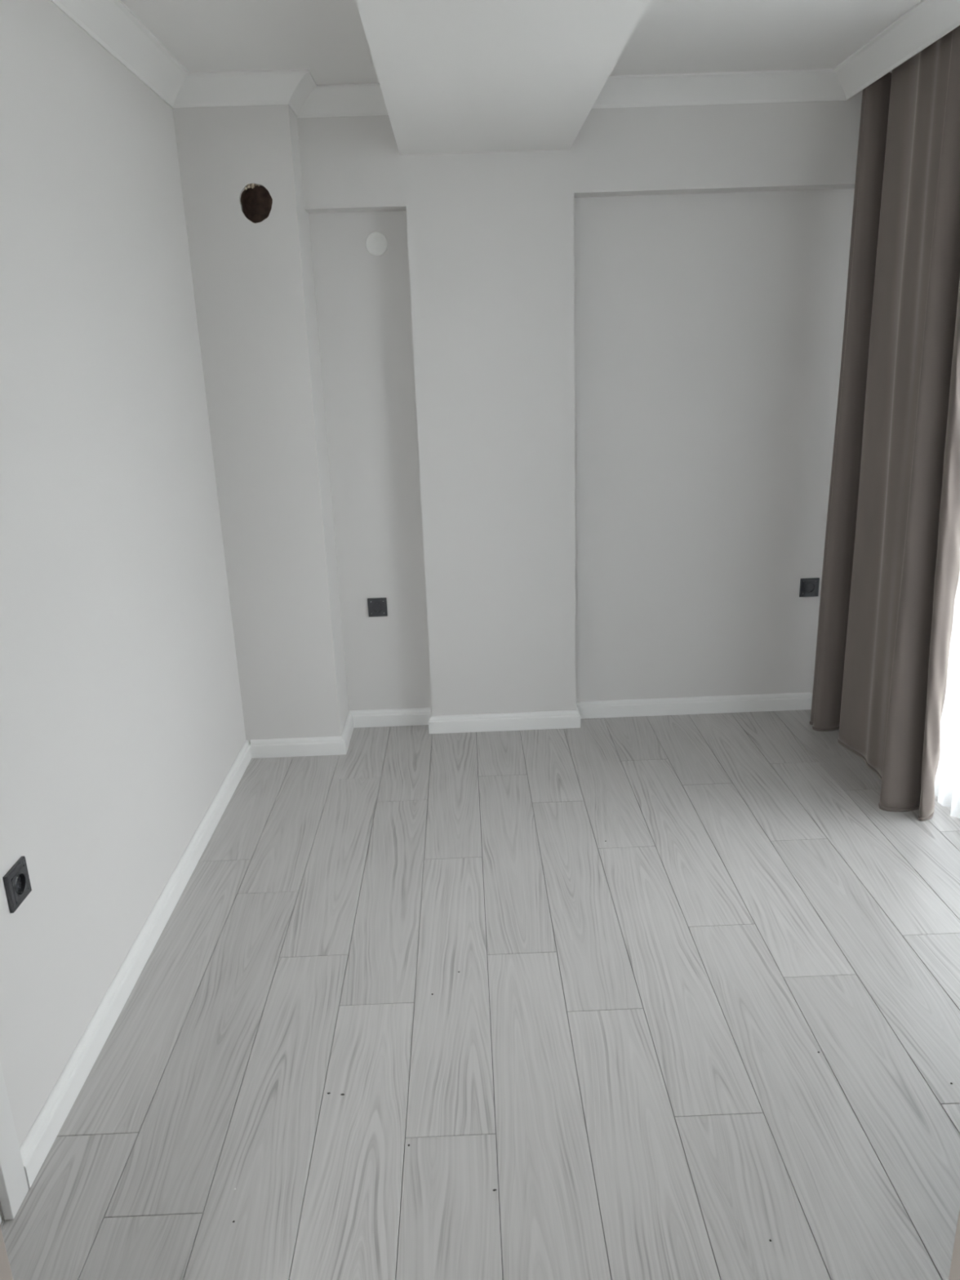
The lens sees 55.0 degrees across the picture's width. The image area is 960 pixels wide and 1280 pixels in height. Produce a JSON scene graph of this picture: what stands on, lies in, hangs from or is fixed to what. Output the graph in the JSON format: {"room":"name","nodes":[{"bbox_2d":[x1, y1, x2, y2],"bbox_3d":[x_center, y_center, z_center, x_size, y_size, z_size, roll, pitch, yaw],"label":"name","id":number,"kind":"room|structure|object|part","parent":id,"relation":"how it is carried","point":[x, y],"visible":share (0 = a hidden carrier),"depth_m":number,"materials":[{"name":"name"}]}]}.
{"room":"empty room","nodes":[
{"label":"empty room","id":0,"kind":"room"},
{"bbox_2d":[0,0,245,1220],"bbox_3d":[-1.012,-0.049,1.346,0.120,2.473,5.249,-2,17,-1],"label":"wall","id":1,"kind":"structure","parent":0,"point":[122,721],"depth_m":2.31,"materials":[{"name":"grey paint"}]},
{"bbox_2d":[0,1062,28,1224],"bbox_3d":[-0.991,0.187,1.178,0.136,2.120,0.720,-2,17,-1],"label":"door","id":2,"kind":"structure","parent":1,"relation":"in","point":[14,1188],"depth_m":1.76,"materials":[{"name":"white wood"}]},
{"bbox_2d":[2,856,31,913],"bbox_3d":[-0.932,0.493,1.863,0.010,0.081,0.081,-2,17,-1],"label":"wall socket","id":3,"kind":"object","parent":1,"relation":"attached to","point":[16,881],"visible":1,"depth_m":1.85,"materials":[{"name":"plastic"}]},
{"bbox_2d":[19,739,251,1187],"bbox_3d":[-0.930,0.751,2.821,0.018,0.076,2.082,-2,17,-1],"label":"baseboard","id":4,"kind":"structure","parent":1,"relation":"attached to","point":[36,1146],"depth_m":2.33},
{"bbox_2d":[49,0,388,117],"bbox_3d":[-0.638,-1.471,1.860,0.751,0.080,3.005,-2,17,-1],"label":"trim","id":5,"kind":"structure","parent":1,"relation":"attached to","point":[111,24],"depth_m":3.05,"materials":[{"name":"white paint"}]},
{"bbox_3d":[-0.966,-1.431,1.767,0.090,0.080,2.820,-2,17,-1],"label":"cornice","id":6,"kind":"part","parent":5,"relation":"part of","materials":[{"name":"white paint"}]},
{"bbox_3d":[-0.802,-1.837,3.075,0.481,0.080,0.090,-2,17,-1],"label":"cornice","id":7,"kind":"part","parent":5,"relation":"part of","materials":[{"name":"white paint"}]},
{"bbox_3d":[-0.609,-1.871,3.166,0.090,0.080,0.275,-2,17,-1],"label":"cornice","id":8,"kind":"part","parent":5,"relation":"part of","materials":[{"name":"white paint"}]},
{"bbox_3d":[-0.476,-1.904,3.256,0.360,0.080,0.090,-2,17,-1],"label":"cornice","id":9,"kind":"part","parent":5,"relation":"part of","materials":[{"name":"white paint"}]},
{"bbox_2d":[172,104,348,743],"bbox_3d":[-0.811,-0.747,3.606,0.391,2.473,0.289,-2,17,-1],"label":"wall","id":10,"kind":"structure","parent":0,"point":[247,220],"depth_m":3.43,"materials":[{"name":"grey paint"}]},
{"bbox_2d":[0,709,959,1279],"bbox_3d":[0.443,1.169,1.701,3.003,0.160,5.349,-2,17,-1],"label":"floor","id":11,"kind":"structure","parent":0,"point":[628,1036],"depth_m":2.22,"materials":[{"name":"grey laminate"}]},
{"bbox_2d":[403,142,575,715],"bbox_3d":[0.065,-0.808,3.705,0.621,2.473,0.104,-2,17,-1],"label":"wall pillar","id":12,"kind":"structure","parent":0,"point":[491,235],"depth_m":3.63,"materials":[{"name":"grey paint"}]},
{"bbox_2d":[120,0,921,84],"bbox_3d":[0.371,-1.328,0.936,2.973,0.120,5.349,-2,17,-1],"label":"ceiling","id":13,"kind":"structure","parent":0,"point":[327,38],"depth_m":2.77,"materials":[{"name":"white paint"}]},
{"bbox_2d":[355,0,649,155],"bbox_3d":[0.049,-1.435,1.887,0.617,0.211,3.005,-2,17,-1],"label":"ceiling beam","id":14,"kind":"structure","parent":13,"relation":"attached to","point":[454,76],"depth_m":2.36,"materials":[{"name":"white paint"}]},
{"bbox_3d":[1.549,-1.577,1.873,0.024,0.032,2.890,-2,17,-1],"label":"rail","id":15,"kind":"object","parent":13,"relation":"attached to","visible":0},
{"bbox_2d":[934,574,959,817],"bbox_3d":[1.591,-0.393,2.219,0.052,2.434,2.800,-2,17,-1],"label":"sheer curtain","id":16,"kind":"object","parent":15,"relation":"hanging from","point":[947,780],"visible":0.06,"depth_m":3.13,"materials":[{"name":"white fabric"}]},
{"bbox_3d":[1.432,-1.572,1.871,0.024,0.032,2.890,-2,17,-1],"label":"rail","id":17,"kind":"object","parent":13,"relation":"attached to","visible":0},
{"bbox_2d":[809,25,959,821],"bbox_3d":[1.438,-0.684,3.196,0.189,2.440,0.897,-2,17,-1],"label":"curtain","id":18,"kind":"object","parent":17,"relation":"hanging from","point":[891,573],"visible":0.99,"depth_m":3.15,"materials":[{"name":"beige fabric"}]},
{"bbox_2d":[297,89,862,213],"bbox_3d":[0.477,-1.826,3.404,2.262,0.380,0.104,-2,17,-1],"label":"wall","id":19,"kind":"structure","parent":0,"point":[735,148],"depth_m":3.37,"materials":[{"name":"grey paint"}]},
{"bbox_2d":[591,0,959,108],"bbox_3d":[0.856,-1.529,1.878,1.003,0.080,3.005,-2,17,-1],"label":"trim","id":20,"kind":"structure","parent":19,"relation":"attached to","point":[927,21],"depth_m":3.24,"materials":[{"name":"white paint"}]},
{"bbox_3d":[0.823,-1.954,3.272,1.003,0.080,0.090,-2,17,-1],"label":"cornice","id":21,"kind":"part","parent":20,"relation":"part of","materials":[{"name":"white paint"}]},
{"bbox_3d":[1.313,-1.547,1.884,0.090,0.080,3.005,-2,17,-1],"label":"cornice","id":22,"kind":"part","parent":20,"relation":"part of","materials":[{"name":"white paint"}]},
{"bbox_2d":[309,188,854,710],"bbox_3d":[0.414,-0.855,3.816,2.853,2.473,0.120,-2,17,-1],"label":"wall","id":23,"kind":"structure","parent":0,"point":[708,327],"depth_m":3.77,"materials":[{"name":"grey paint"}]},
{"bbox_2d":[365,231,387,255],"bbox_3d":[-0.395,-1.515,3.529,0.085,0.085,0.007,-2,17,-1],"label":"cover","id":24,"kind":"object","parent":23,"relation":"attached to","point":[376,243],"visible":1,"depth_m":3.53,"materials":[{"name":"white plastic"}]},
{"bbox_2d":[367,597,387,617],"bbox_3d":[-0.438,-0.139,3.946,0.081,0.081,0.010,-2,17,-1],"label":"wall socket","id":25,"kind":"object","parent":23,"relation":"attached to","point":[376,606],"visible":1,"depth_m":3.94,"materials":[{"name":"plastic"}]},
{"bbox_2d":[250,692,813,758],"bbox_3d":[0.368,0.357,3.961,2.633,0.076,0.307,-2,17,-1],"label":"baseboard","id":26,"kind":"structure","parent":23,"relation":"attached to","point":[326,745],"depth_m":4.08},
{"bbox_2d":[799,577,819,596],"bbox_3d":[1.416,-0.225,3.964,0.081,0.081,0.010,-2,17,-1],"label":"wall socket","id":27,"kind":"object","parent":23,"relation":"attached to","point":[809,587],"visible":1,"depth_m":3.96,"materials":[{"name":"plastic"}]},
{"bbox_3d":[0.389,0.095,0.718,2.653,2.473,0.140,-2,17,-1],"label":"wall","id":28,"kind":"structure","parent":0,"visible":0},
{"bbox_2d":[0,1207,959,1279],"bbox_3d":[-0.005,0.253,0.764,1.167,2.170,0.158,-2,17,-1],"label":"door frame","id":29,"kind":"structure","parent":28,"relation":"in","point":[6,1273],"depth_m":0.94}
]}

